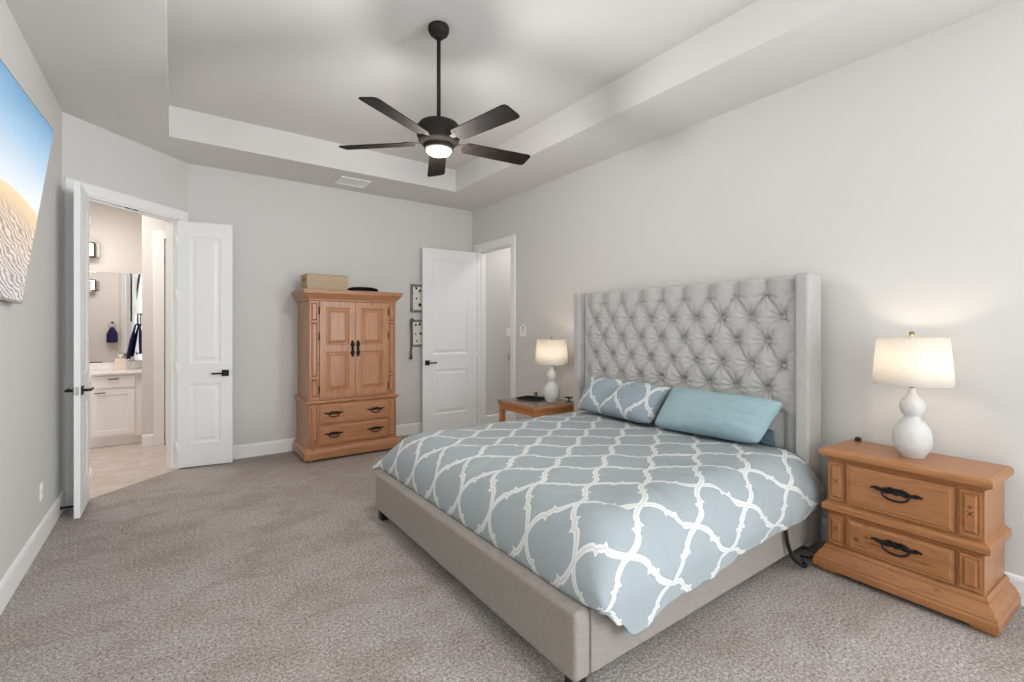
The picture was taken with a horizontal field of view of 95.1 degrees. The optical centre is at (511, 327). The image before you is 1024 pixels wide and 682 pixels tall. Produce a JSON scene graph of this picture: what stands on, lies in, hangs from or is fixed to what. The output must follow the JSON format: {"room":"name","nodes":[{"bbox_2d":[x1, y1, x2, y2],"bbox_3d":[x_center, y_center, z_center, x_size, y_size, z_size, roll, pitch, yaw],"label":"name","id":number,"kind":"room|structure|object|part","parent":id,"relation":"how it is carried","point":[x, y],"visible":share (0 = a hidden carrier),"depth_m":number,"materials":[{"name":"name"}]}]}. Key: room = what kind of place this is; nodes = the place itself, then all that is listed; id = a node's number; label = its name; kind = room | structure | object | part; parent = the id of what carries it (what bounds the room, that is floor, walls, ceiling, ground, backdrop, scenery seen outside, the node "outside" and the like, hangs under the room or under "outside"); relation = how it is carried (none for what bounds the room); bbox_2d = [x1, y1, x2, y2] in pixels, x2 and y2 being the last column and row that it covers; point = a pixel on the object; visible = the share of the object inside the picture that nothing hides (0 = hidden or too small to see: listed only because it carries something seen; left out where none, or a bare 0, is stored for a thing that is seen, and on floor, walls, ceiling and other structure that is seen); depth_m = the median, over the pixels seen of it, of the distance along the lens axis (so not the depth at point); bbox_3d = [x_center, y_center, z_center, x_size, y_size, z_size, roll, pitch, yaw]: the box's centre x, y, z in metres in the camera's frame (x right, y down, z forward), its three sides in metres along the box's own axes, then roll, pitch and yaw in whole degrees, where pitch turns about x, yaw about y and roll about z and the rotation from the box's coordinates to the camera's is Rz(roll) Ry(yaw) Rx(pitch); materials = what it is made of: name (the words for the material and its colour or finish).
{"room":"bedroom","nodes":[
{"label":"bedroom","id":0,"kind":"room"},
{"bbox_2d":[0,0,61,579],"bbox_3d":[-0.908,-0.322,-0.031,0.120,3.417,8.854,0,0,-36],"label":"wall","id":1,"kind":"structure","parent":0,"point":[30,331],"depth_m":2.86,"materials":[{"name":"white paint"}]},
{"bbox_2d":[0,59,53,303],"bbox_3d":[-2.108,-0.633,1.794,0.151,1.017,1.744,0,0,-33],"label":"print","id":2,"kind":"object","parent":1,"relation":"attached to","point":[26,137],"visible":1,"depth_m":2.26,"materials":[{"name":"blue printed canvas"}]},
{"bbox_2d":[0,491,64,614],"bbox_3d":[-0.887,1.317,0.057,0.016,0.140,8.732,0,0,-36],"label":"baseboard","id":3,"kind":"structure","parent":1,"relation":"attached to","point":[13,576],"depth_m":2.70,"materials":[{"name":"white paint"}]},
{"bbox_2d":[40,481,42,501],"bbox_3d":[-3.034,1.052,3.021,0.008,0.116,0.072,0,0,-36],"label":"wall outlet","id":4,"kind":"object","parent":1,"relation":"attached to","point":[41,483],"visible":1,"depth_m":3.01,"materials":[{"name":"white plastic"}]},
{"bbox_2d":[60,505,73,509],"bbox_3d":[-3.303,1.332,3.486,0.085,0.028,0.027,0,0,-36],"label":"door stop","id":5,"kind":"object","parent":1,"relation":"attached to","point":[61,507],"visible":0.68,"depth_m":3.48,"materials":[{"name":"black metal"}]},
{"bbox_2d":[89,202,141,362],"bbox_3d":[-5.744,-0.137,5.473,2.300,3.048,0.100,0,0,-36],"label":"wall","id":6,"kind":"structure","parent":0,"point":[118,232],"depth_m":5.93,"materials":[{"name":"white paint"}]},
{"bbox_2d":[89,242,99,257],"bbox_3d":[-5.333,-0.958,5.631,0.560,0.180,0.125,0,0,-36],"label":"vanity light","id":7,"kind":"object","parent":6,"relation":"attached to","point":[94,249],"visible":0.16,"depth_m":5.72,"materials":[{"name":"white glass"}]},
{"bbox_3d":[-5.183,-0.958,5.730,0.124,0.180,0.110,0,0,-36],"label":"light frame","id":8,"kind":"part","parent":7,"relation":"part of","materials":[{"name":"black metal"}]},
{"bbox_2d":[89,271,141,362],"bbox_3d":[-5.350,-0.134,5.684,1.385,1.129,0.014,0,0,-36],"label":"wall mirror","id":9,"kind":"object","parent":6,"relation":"attached to","point":[115,299],"visible":0.4,"depth_m":5.91,"materials":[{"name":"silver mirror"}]},
{"bbox_2d":[62,112,186,490],"bbox_3d":[-3.421,-0.322,4.164,0.120,3.417,1.138,0,0,9],"label":"wall","id":10,"kind":"structure","parent":0,"point":[92,154],"depth_m":3.99,"materials":[{"name":"white paint"}]},
{"bbox_2d":[64,182,93,518],"bbox_3d":[-3.274,0.161,3.567,0.149,2.428,0.464,0,0,-36],"label":"door","id":11,"kind":"structure","parent":10,"relation":"in","point":[82,220],"depth_m":3.40,"materials":[{"name":"white paint"}]},
{"bbox_3d":[-3.237,0.457,3.437,0.057,0.064,0.147,0,0,-36],"label":"handle","id":12,"kind":"part","parent":11,"relation":"part of","materials":[{"name":"black metal"}]},
{"bbox_3d":[-3.139,0.457,3.380,0.020,0.060,0.002,0,0,-36],"label":"latch plate","id":13,"kind":"part","parent":11,"relation":"part of","materials":[{"name":"silver metal"}]},
{"bbox_3d":[-3.163,0.457,3.491,0.057,0.064,0.147,0,0,-36],"label":"handle","id":14,"kind":"part","parent":11,"relation":"part of","materials":[{"name":"black metal"}]},
{"bbox_2d":[64,177,187,505],"bbox_3d":[-3.417,0.113,4.165,0.151,2.548,1.116,0,0,9],"label":"trim","id":15,"kind":"structure","parent":10,"relation":"attached to","point":[99,195],"depth_m":4.04,"materials":[{"name":"white paint"}]},
{"bbox_2d":[142,215,165,434],"bbox_3d":[-4.102,-0.137,6.104,1.100,3.048,0.800,0,0,-36],"label":"wall","id":16,"kind":"structure","parent":0,"point":[149,224],"depth_m":5.49,"materials":[{"name":"white paint"}]},
{"bbox_2d":[142,434,153,446],"bbox_3d":[-4.265,1.317,5.483,0.108,0.140,0.016,0,0,-36],"label":"baseboard","id":17,"kind":"structure","parent":16,"relation":"attached to","point":[147,440],"depth_m":5.48,"materials":[{"name":"white paint"}]},
{"bbox_2d":[154,230,165,445],"bbox_3d":[-3.858,0.117,5.775,0.890,2.540,0.018,0,0,-36],"label":"trim","id":18,"kind":"structure","parent":16,"relation":"attached to","point":[159,236],"depth_m":5.54,"materials":[{"name":"white paint"}]},
{"bbox_2d":[164,241,165,442],"bbox_3d":[-3.857,0.166,5.812,0.753,2.418,0.045,0,0,-36],"label":"door","id":19,"kind":"structure","parent":16,"relation":"in","point":[165,241],"depth_m":5.59,"materials":[{"name":"white paint"}]},
{"bbox_3d":[-4.615,-0.108,5.820,0.064,0.179,0.158,0,0,-36],"label":"towel ring","id":20,"kind":"object","parent":16,"relation":"attached to","visible":0},
{"bbox_2d":[126,324,141,358],"bbox_3d":[-4.661,0.163,5.786,0.160,0.434,0.232,0,0,-36],"label":"hand towel","id":21,"kind":"object","parent":20,"relation":"hanging from","point":[131,341],"visible":0.92,"depth_m":5.74,"materials":[{"name":"blue fabric"}]},
{"bbox_2d":[187,163,471,445],"bbox_3d":[-1.907,-0.322,5.780,3.462,3.417,0.120,0,0,-36],"label":"wall","id":22,"kind":"structure","parent":0,"point":[284,231],"depth_m":5.29,"materials":[{"name":"white paint"}]},
{"bbox_2d":[176,221,232,467],"bbox_3d":[-3.085,0.161,4.707,0.480,2.428,0.149,0,0,-26],"label":"door","id":23,"kind":"structure","parent":22,"relation":"in","point":[204,291],"depth_m":4.69,"materials":[{"name":"white paint"}]},
{"bbox_3d":[-2.944,0.457,4.725,0.147,0.064,0.057,0,0,-26],"label":"handle","id":24,"kind":"part","parent":23,"relation":"part of","materials":[{"name":"black metal"}]},
{"bbox_2d":[233,422,421,458],"bbox_3d":[-1.916,1.317,5.690,3.342,0.140,0.016,0,0,-36],"label":"baseboard","id":25,"kind":"structure","parent":22,"relation":"attached to","point":[285,445],"depth_m":5.16,"materials":[{"name":"white paint"}]},
{"bbox_2d":[410,284,421,312],"bbox_3d":[-1.203,-0.390,6.200,0.300,0.370,0.021,0,0,-36],"label":"picture frame","id":26,"kind":"object","parent":22,"relation":"attached to","point":[415,289],"visible":0.59,"depth_m":6.16,"materials":[{"name":"grey wood"}]},
{"bbox_2d":[410,320,421,346],"bbox_3d":[-1.203,0.070,6.200,0.300,0.359,0.021,0,0,-36],"label":"picture frame","id":27,"kind":"object","parent":22,"relation":"attached to","point":[416,324],"visible":0.53,"depth_m":6.16,"materials":[{"name":"grey wood"}]},
{"bbox_2d":[409,318,413,358],"bbox_3d":[-1.305,0.139,6.097,0.064,0.539,0.044,0,0,-36],"label":"cord","id":28,"kind":"object","parent":27,"relation":"hanging from","point":[411,319],"visible":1,"depth_m":6.08,"materials":[{"name":"grey"}]},
{"bbox_3d":[-1.302,0.084,6.099,0.057,0.429,0.027,0,0,-36],"label":"cord","id":29,"kind":"part","parent":28,"relation":"part of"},
{"bbox_2d":[422,247,477,432],"bbox_3d":[-0.833,0.161,6.345,0.812,2.428,0.149,0,0,-32],"label":"door","id":30,"kind":"structure","parent":22,"relation":"in","point":[449,277],"depth_m":6.31,"materials":[{"name":"white paint"}]},
{"bbox_3d":[-1.063,0.457,6.146,0.147,0.064,0.057,0,0,-32],"label":"handle","id":31,"kind":"part","parent":30,"relation":"part of","materials":[{"name":"black metal"}]},
{"bbox_2d":[486,248,509,414],"bbox_3d":[0.297,-0.137,7.247,1.830,3.048,0.120,0,0,-36],"label":"wall","id":32,"kind":"structure","parent":0,"point":[497,262],"depth_m":6.80,"materials":[{"name":"white paint"}]},
{"bbox_2d":[486,412,509,423],"bbox_3d":[0.345,1.317,7.198,1.810,0.140,0.016,0,0,-36],"label":"baseboard","id":33,"kind":"structure","parent":32,"relation":"attached to","point":[494,418],"depth_m":6.76,"materials":[{"name":"white paint"}]},
{"bbox_2d":[506,328,509,335],"bbox_3d":[-0.054,0.062,6.913,0.074,0.116,0.009,0,0,-36],"label":"light switch","id":34,"kind":"object","parent":32,"relation":"attached to","point":[507,329],"visible":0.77,"depth_m":6.91,"materials":[{"name":"white plastic"}]},
{"bbox_2d":[5,0,1012,210],"bbox_3d":[0.548,-1.845,1.594,4.384,0.369,9.782,0,0,-36],"label":"ceiling","id":35,"kind":"structure","parent":0,"point":[268,88],"depth_m":3.30,"materials":[{"name":"white paint"}]},
{"bbox_2d":[335,176,371,187],"bbox_3d":[-1.806,-1.656,5.326,0.330,0.010,0.290,0,0,-36],"label":"ceiling vent","id":36,"kind":"object","parent":35,"relation":"in","point":[343,180],"visible":1,"depth_m":5.32,"materials":[{"name":"white plastic"}]},
{"bbox_2d":[339,20,529,176],"bbox_3d":[-0.431,-1.516,3.008,1.240,0.827,1.269,0,0,-33],"label":"ceiling fan","id":37,"kind":"object","parent":35,"relation":"hanging from","point":[439,135],"visible":1,"depth_m":2.92,"materials":[{"name":"brown metal"}]},
{"bbox_3d":[-0.876,-1.185,3.050,0.490,0.006,0.136,0,12,7],"label":"blade","id":38,"kind":"part","parent":37,"relation":"part of","materials":[{"name":"brown wood"}]},
{"bbox_3d":[-0.644,-1.185,2.628,0.136,0.006,0.490,13,6,25],"label":"blade","id":39,"kind":"part","parent":37,"relation":"part of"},
{"bbox_3d":[-0.545,-1.185,3.401,0.136,0.006,0.490,-12,2,-10],"label":"blade","id":40,"kind":"part","parent":37,"relation":"part of","materials":[{"name":"brown wood"}]},
{"bbox_3d":[-0.171,-1.185,2.717,0.490,0.006,0.136,0,-12,43],"label":"blade","id":41,"kind":"part","parent":37,"relation":"part of","materials":[{"name":"brown wood"}]},
{"bbox_3d":[-0.109,-1.185,3.195,0.490,0.006,0.136,0,-12,-29],"label":"blade","id":42,"kind":"part","parent":37,"relation":"part of","materials":[{"name":"brown wood"}]},
{"bbox_2d":[0,429,1023,681],"bbox_3d":[-0.837,1.412,1.986,6.170,0.050,11.800,0,0,-36],"label":"floor","id":43,"kind":"structure","parent":0,"point":[277,567],"depth_m":2.29,"materials":[{"name":"carpet"}]},
{"bbox_2d":[89,373,141,447],"bbox_3d":[-5.193,0.965,5.435,1.448,0.845,0.602,0,0,-36],"label":"vanity cabinet","id":44,"kind":"object","parent":43,"relation":"on","point":[115,400],"visible":0.44,"depth_m":5.50,"materials":[{"name":"white paint"}]},
{"bbox_3d":[-4.667,0.629,5.486,0.390,0.135,0.020,0,0,-36],"label":"drawer","id":45,"kind":"part","parent":44,"relation":"part of","materials":[{"name":"white paint"}]},
{"bbox_3d":[-4.667,0.987,5.486,0.390,0.530,0.020,0,0,-36],"label":"door","id":46,"kind":"part","parent":44,"relation":"part of","materials":[{"name":"white paint"}]},
{"bbox_2d":[89,361,141,374],"bbox_3d":[-5.197,0.486,5.429,1.455,0.109,0.608,0,0,-36],"label":"countertop","id":47,"kind":"structure","parent":44,"relation":"on","point":[106,368],"depth_m":5.77,"materials":[{"name":"stone"}]},
{"bbox_2d":[115,354,127,368],"bbox_3d":[-4.881,0.417,5.850,0.120,0.185,0.120,0,0,-36],"label":"tissue box","id":48,"kind":"object","parent":47,"relation":"on","point":[121,362],"visible":0.89,"depth_m":5.82,"materials":[{"name":"beige ceramic"}]},
{"bbox_2d":[291,287,402,461],"bbox_3d":[-1.863,0.460,5.310,1.062,1.855,0.629,0,0,-36],"label":"armoire","id":49,"kind":"object","parent":43,"relation":"on","point":[346,397],"depth_m":5.06,"materials":[{"name":"brown wood"}]},
{"bbox_2d":[301,273,348,289],"bbox_3d":[-2.076,-0.492,5.187,0.441,0.178,0.311,0,0,-36],"label":"wicker basket","id":50,"kind":"object","parent":49,"relation":"on","point":[308,280],"visible":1,"depth_m":5.06,"materials":[{"name":"beige wicker"}]},
{"bbox_3d":[-1.877,0.909,4.946,0.200,0.061,0.027,0,0,-36],"label":"drawer pull","id":51,"kind":"part","parent":49,"relation":"part of","materials":[{"name":"black metal"}]},
{"bbox_3d":[-1.877,1.125,4.946,0.200,0.061,0.027,0,0,-36],"label":"drawer pull","id":52,"kind":"part","parent":49,"relation":"part of","materials":[{"name":"black metal"}]},
{"bbox_3d":[-1.860,0.227,4.990,0.366,1.008,0.026,0,0,-36],"label":"door","id":53,"kind":"part","parent":49,"relation":"part of","materials":[{"name":"brown wood"}]},
{"bbox_3d":[-1.874,0.775,5.326,1.002,0.048,0.591,0,0,-36],"label":"waist moulding","id":54,"kind":"part","parent":49,"relation":"part of","materials":[{"name":"brown wood"}]},
{"bbox_3d":[-1.863,-0.342,5.310,1.062,0.122,0.629,0,0,-36],"label":"cornice","id":55,"kind":"part","parent":49,"relation":"part of","materials":[{"name":"brown wood"}]},
{"bbox_3d":[-1.725,0.222,5.068,0.041,0.187,0.041,0,0,8],"label":"door pull","id":56,"kind":"part","parent":49,"relation":"part of","materials":[{"name":"black metal"}]},
{"bbox_3d":[-1.710,0.911,5.099,0.736,0.204,0.028,0,0,-36],"label":"drawer","id":57,"kind":"part","parent":49,"relation":"part of","materials":[{"name":"brown wood"}]},
{"bbox_3d":[-1.710,1.127,5.099,0.736,0.204,0.028,0,0,-36],"label":"drawer","id":58,"kind":"part","parent":49,"relation":"part of","materials":[{"name":"brown wood"}]},
{"bbox_3d":[-1.677,0.222,5.103,0.041,0.187,0.041,0,0,8],"label":"door pull","id":59,"kind":"part","parent":49,"relation":"part of","materials":[{"name":"black metal"}]},
{"bbox_3d":[-1.713,-0.435,5.375,0.347,0.065,0.347,0,0,-36],"label":"flat cap","id":60,"kind":"part","parent":49,"relation":"part of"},
{"bbox_3d":[-1.560,0.227,5.207,0.366,1.008,0.026,0,0,-36],"label":"door","id":61,"kind":"part","parent":49,"relation":"part of","materials":[{"name":"brown wood"}]},
{"bbox_3d":[-1.513,1.125,5.210,0.200,0.061,0.027,0,0,-36],"label":"drawer pull","id":62,"kind":"part","parent":49,"relation":"part of","materials":[{"name":"black metal"}]},
{"bbox_3d":[-1.513,0.909,5.210,0.200,0.061,0.027,0,0,-36],"label":"drawer pull","id":63,"kind":"part","parent":49,"relation":"part of","materials":[{"name":"black metal"}]},
{"bbox_2d":[498,396,573,421],"bbox_3d":[0.252,1.073,4.906,0.580,0.628,0.658,0,0,-36],"label":"side table","id":64,"kind":"object","parent":43,"relation":"on","point":[534,409],"visible":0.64,"depth_m":4.73,"materials":[{"name":"brown wood"}]},
{"bbox_3d":[-0.103,1.093,4.987,0.050,0.588,0.050,0,0,-36],"label":"leg","id":65,"kind":"part","parent":64,"relation":"part of","materials":[{"name":"brown wood"}]},
{"bbox_2d":[517,395,544,400],"bbox_3d":[0.211,0.750,5.001,0.260,0.018,0.200,0,0,34],"label":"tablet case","id":66,"kind":"object","parent":64,"relation":"on","point":[531,398],"visible":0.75,"depth_m":4.95,"materials":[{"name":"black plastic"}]},
{"bbox_3d":[0.228,1.093,4.529,0.050,0.588,0.050,0,0,-36],"label":"leg","id":67,"kind":"part","parent":64,"relation":"part of","materials":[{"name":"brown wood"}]},
{"bbox_3d":[0.259,0.784,4.900,0.560,0.030,0.640,0,0,-36],"label":"frame","id":68,"kind":"part","parent":64,"relation":"part of","materials":[{"name":"brown wood"}]},
{"bbox_2d":[535,337,567,402],"bbox_3d":[0.407,0.424,4.816,0.342,0.669,0.342,0,0,20],"label":"table lamp","id":69,"kind":"object","parent":64,"relation":"on","point":[551,351],"visible":1,"depth_m":4.71,"materials":[{"name":"ceramic"}]},
{"bbox_3d":[0.407,0.245,4.816,0.342,0.252,0.342,0,0,20],"label":"lamp shade","id":70,"kind":"part","parent":69,"relation":"part of","materials":[{"name":"fabric"}]},
{"bbox_2d":[376,273,820,681],"bbox_3d":[0.490,0.522,3.198,2.160,1.730,2.100,0,0,-36],"label":"bed","id":71,"kind":"object","parent":43,"relation":"on","point":[758,337],"visible":0.59,"depth_m":3.01,"materials":[{"name":"beige fabric"}]},
{"bbox_3d":[-0.930,1.347,3.405,0.060,0.080,0.060,0,0,-36],"label":"leg","id":72,"kind":"part","parent":71,"relation":"part of","materials":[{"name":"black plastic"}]},
{"bbox_3d":[-0.351,1.182,2.590,0.085,0.260,2.100,0,0,-36],"label":"footboard","id":73,"kind":"part","parent":71,"relation":"part of","materials":[{"name":"beige fabric"}]},
{"bbox_3d":[0.241,1.347,1.784,0.060,0.080,0.060,0,0,-36],"label":"leg","id":74,"kind":"part","parent":71,"relation":"part of","materials":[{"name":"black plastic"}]},
{"bbox_3d":[1.300,0.364,3.788,0.156,1.406,1.927,0,0,-36],"label":"headboard panel","id":75,"kind":"part","parent":71,"relation":"part of","materials":[{"name":"grey fabric"}]},
{"bbox_3d":[1.048,1.182,2.338,1.883,0.260,0.048,0,0,-36],"label":"rail","id":76,"kind":"part","parent":71,"relation":"part of","materials":[{"name":"beige fabric"}]},
{"bbox_2d":[784,529,807,568],"bbox_3d":[1.620,1.249,2.661,0.176,0.262,0.048,0,0,-22],"label":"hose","id":77,"kind":"object","parent":71,"relation":"hanging from","point":[786,536],"visible":0.85,"depth_m":2.64,"materials":[{"name":"black plastic"}]},
{"bbox_3d":[0.488,0.952,3.196,1.795,0.265,1.780,0,0,-36],"label":"mattress","id":78,"kind":"object","parent":71,"relation":"on","visible":0},
{"bbox_2d":[371,410,826,635],"bbox_3d":[0.448,0.977,3.170,2.067,0.442,2.256,0,0,-36],"label":"comforter","id":79,"kind":"object","parent":78,"relation":"on","point":[624,518],"visible":1,"depth_m":2.36,"materials":[{"name":"blue fabric"}]},
{"bbox_2d":[579,376,669,423],"bbox_3d":[0.903,0.592,3.933,0.286,0.308,0.884,0,0,-36],"label":"pillow","id":80,"kind":"object","parent":79,"relation":"on","point":[640,402],"visible":1,"depth_m":3.78,"materials":[{"name":"blue fabric"}]},
{"bbox_2d":[655,388,781,442],"bbox_3d":[1.395,0.597,3.234,0.267,0.306,0.818,0,0,-36],"label":"pillow","id":81,"kind":"object","parent":79,"relation":"on","point":[734,417],"visible":1,"depth_m":3.13,"materials":[{"name":"teal fabric"}]},
{"bbox_2d":[758,429,774,446],"bbox_3d":[1.575,0.690,3.201,0.078,0.151,0.447,0,0,-36],"label":"pillow","id":82,"kind":"object","parent":79,"relation":"on","point":[768,439],"visible":0.14,"depth_m":3.05,"materials":[{"name":"fabric"}]},
{"bbox_2d":[800,554,813,562],"bbox_3d":[1.874,1.354,2.829,0.461,0.059,0.053,0,0,-30],"label":"power cord","id":83,"kind":"object","parent":43,"relation":"on","point":[801,555],"visible":0.45,"depth_m":2.76,"materials":[{"name":"black plastic"}]},
{"bbox_2d":[813,439,1020,636],"bbox_3d":[2.116,1.037,2.499,0.412,0.700,0.758,0,0,-33],"label":"nightstand","id":84,"kind":"object","parent":43,"relation":"on","point":[931,532],"visible":1,"depth_m":2.32,"materials":[{"name":"brown wood"}]},
{"bbox_3d":[1.831,0.864,2.643,0.022,0.214,0.073,0,0,-33],"label":"corner panel","id":85,"kind":"part","parent":84,"relation":"part of","materials":[{"name":"brown wood"}]},
{"bbox_3d":[1.831,1.138,2.643,0.022,0.162,0.073,0,0,-33],"label":"corner panel","id":86,"kind":"part","parent":84,"relation":"part of","materials":[{"name":"brown wood"}]},
{"bbox_3d":[1.962,0.856,2.398,0.028,0.069,0.218,0,0,-33],"label":"drawer pull","id":87,"kind":"part","parent":84,"relation":"part of","materials":[{"name":"black metal"}]},
{"bbox_3d":[1.962,1.130,2.398,0.028,0.069,0.218,0,0,-33],"label":"drawer pull","id":88,"kind":"part","parent":84,"relation":"part of","materials":[{"name":"black metal"}]},
{"bbox_3d":[1.982,0.864,2.411,0.024,0.214,0.443,0,0,-33],"label":"drawer","id":89,"kind":"part","parent":84,"relation":"part of","materials":[{"name":"brown wood"}]},
{"bbox_3d":[1.982,1.138,2.411,0.024,0.162,0.443,0,0,-33],"label":"drawer","id":90,"kind":"part","parent":84,"relation":"part of","materials":[{"name":"brown wood"}]},
{"bbox_2d":[872,331,955,458],"bbox_3d":[2.139,0.352,2.504,0.342,0.669,0.342,0,0,-36],"label":"table lamp","id":91,"kind":"object","parent":84,"relation":"on","point":[911,361],"visible":1,"depth_m":2.42,"materials":[{"name":"ceramic"}]},
{"bbox_3d":[2.139,0.173,2.504,0.342,0.252,0.342,0,0,-36],"label":"lamp shade","id":92,"kind":"part","parent":91,"relation":"part of","materials":[{"name":"fabric"}]},
{"bbox_3d":[2.129,1.015,2.508,0.381,0.064,0.693,0,0,-33],"label":"waist moulding","id":93,"kind":"part","parent":84,"relation":"part of","materials":[{"name":"brown wood"}]},
{"bbox_3d":[2.135,0.864,2.180,0.022,0.214,0.073,0,0,-33],"label":"corner panel","id":94,"kind":"part","parent":84,"relation":"part of","materials":[{"name":"brown wood"}]},
{"bbox_3d":[2.135,1.138,2.180,0.022,0.162,0.073,0,0,-33],"label":"corner panel","id":95,"kind":"part","parent":84,"relation":"part of","materials":[{"name":"brown wood"}]},
{"bbox_2d":[472,0,1023,576],"bbox_3d":[2.312,-0.322,2.794,0.120,3.417,9.662,0,0,-36],"label":"wall","id":96,"kind":"structure","parent":0,"point":[894,176],"depth_m":2.92,"materials":[{"name":"white paint"}]},
{"bbox_2d":[473,234,515,424],"bbox_3d":[-0.200,0.112,6.264,0.151,2.550,1.000,0,0,-36],"label":"trim","id":97,"kind":"structure","parent":96,"relation":"attached to","point":[481,249],"depth_m":6.55,"materials":[{"name":"white paint"}]},
{"bbox_2d":[520,326,525,336],"bbox_3d":[0.131,0.042,5.702,0.009,0.124,0.120,0,0,-36],"label":"switch plate","id":98,"kind":"object","parent":96,"relation":"attached to","point":[521,334],"visible":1,"depth_m":5.71,"materials":[{"name":"white plastic"}]},
{"bbox_2d":[522,324,524,333],"bbox_3d":[0.138,0.012,5.670,0.021,0.110,0.048,0,0,-36],"label":"remote","id":99,"kind":"object","parent":98,"relation":"attached to","point":[523,325],"visible":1,"depth_m":5.65,"materials":[{"name":"white plastic"}]},
{"bbox_2d":[821,518,1023,605],"bbox_3d":[2.529,1.317,2.377,0.016,0.140,8.490,0,0,-36],"label":"baseboard","id":100,"kind":"structure","parent":96,"relation":"attached to","point":[1017,581],"depth_m":2.37,"materials":[{"name":"white paint"}]}
]}

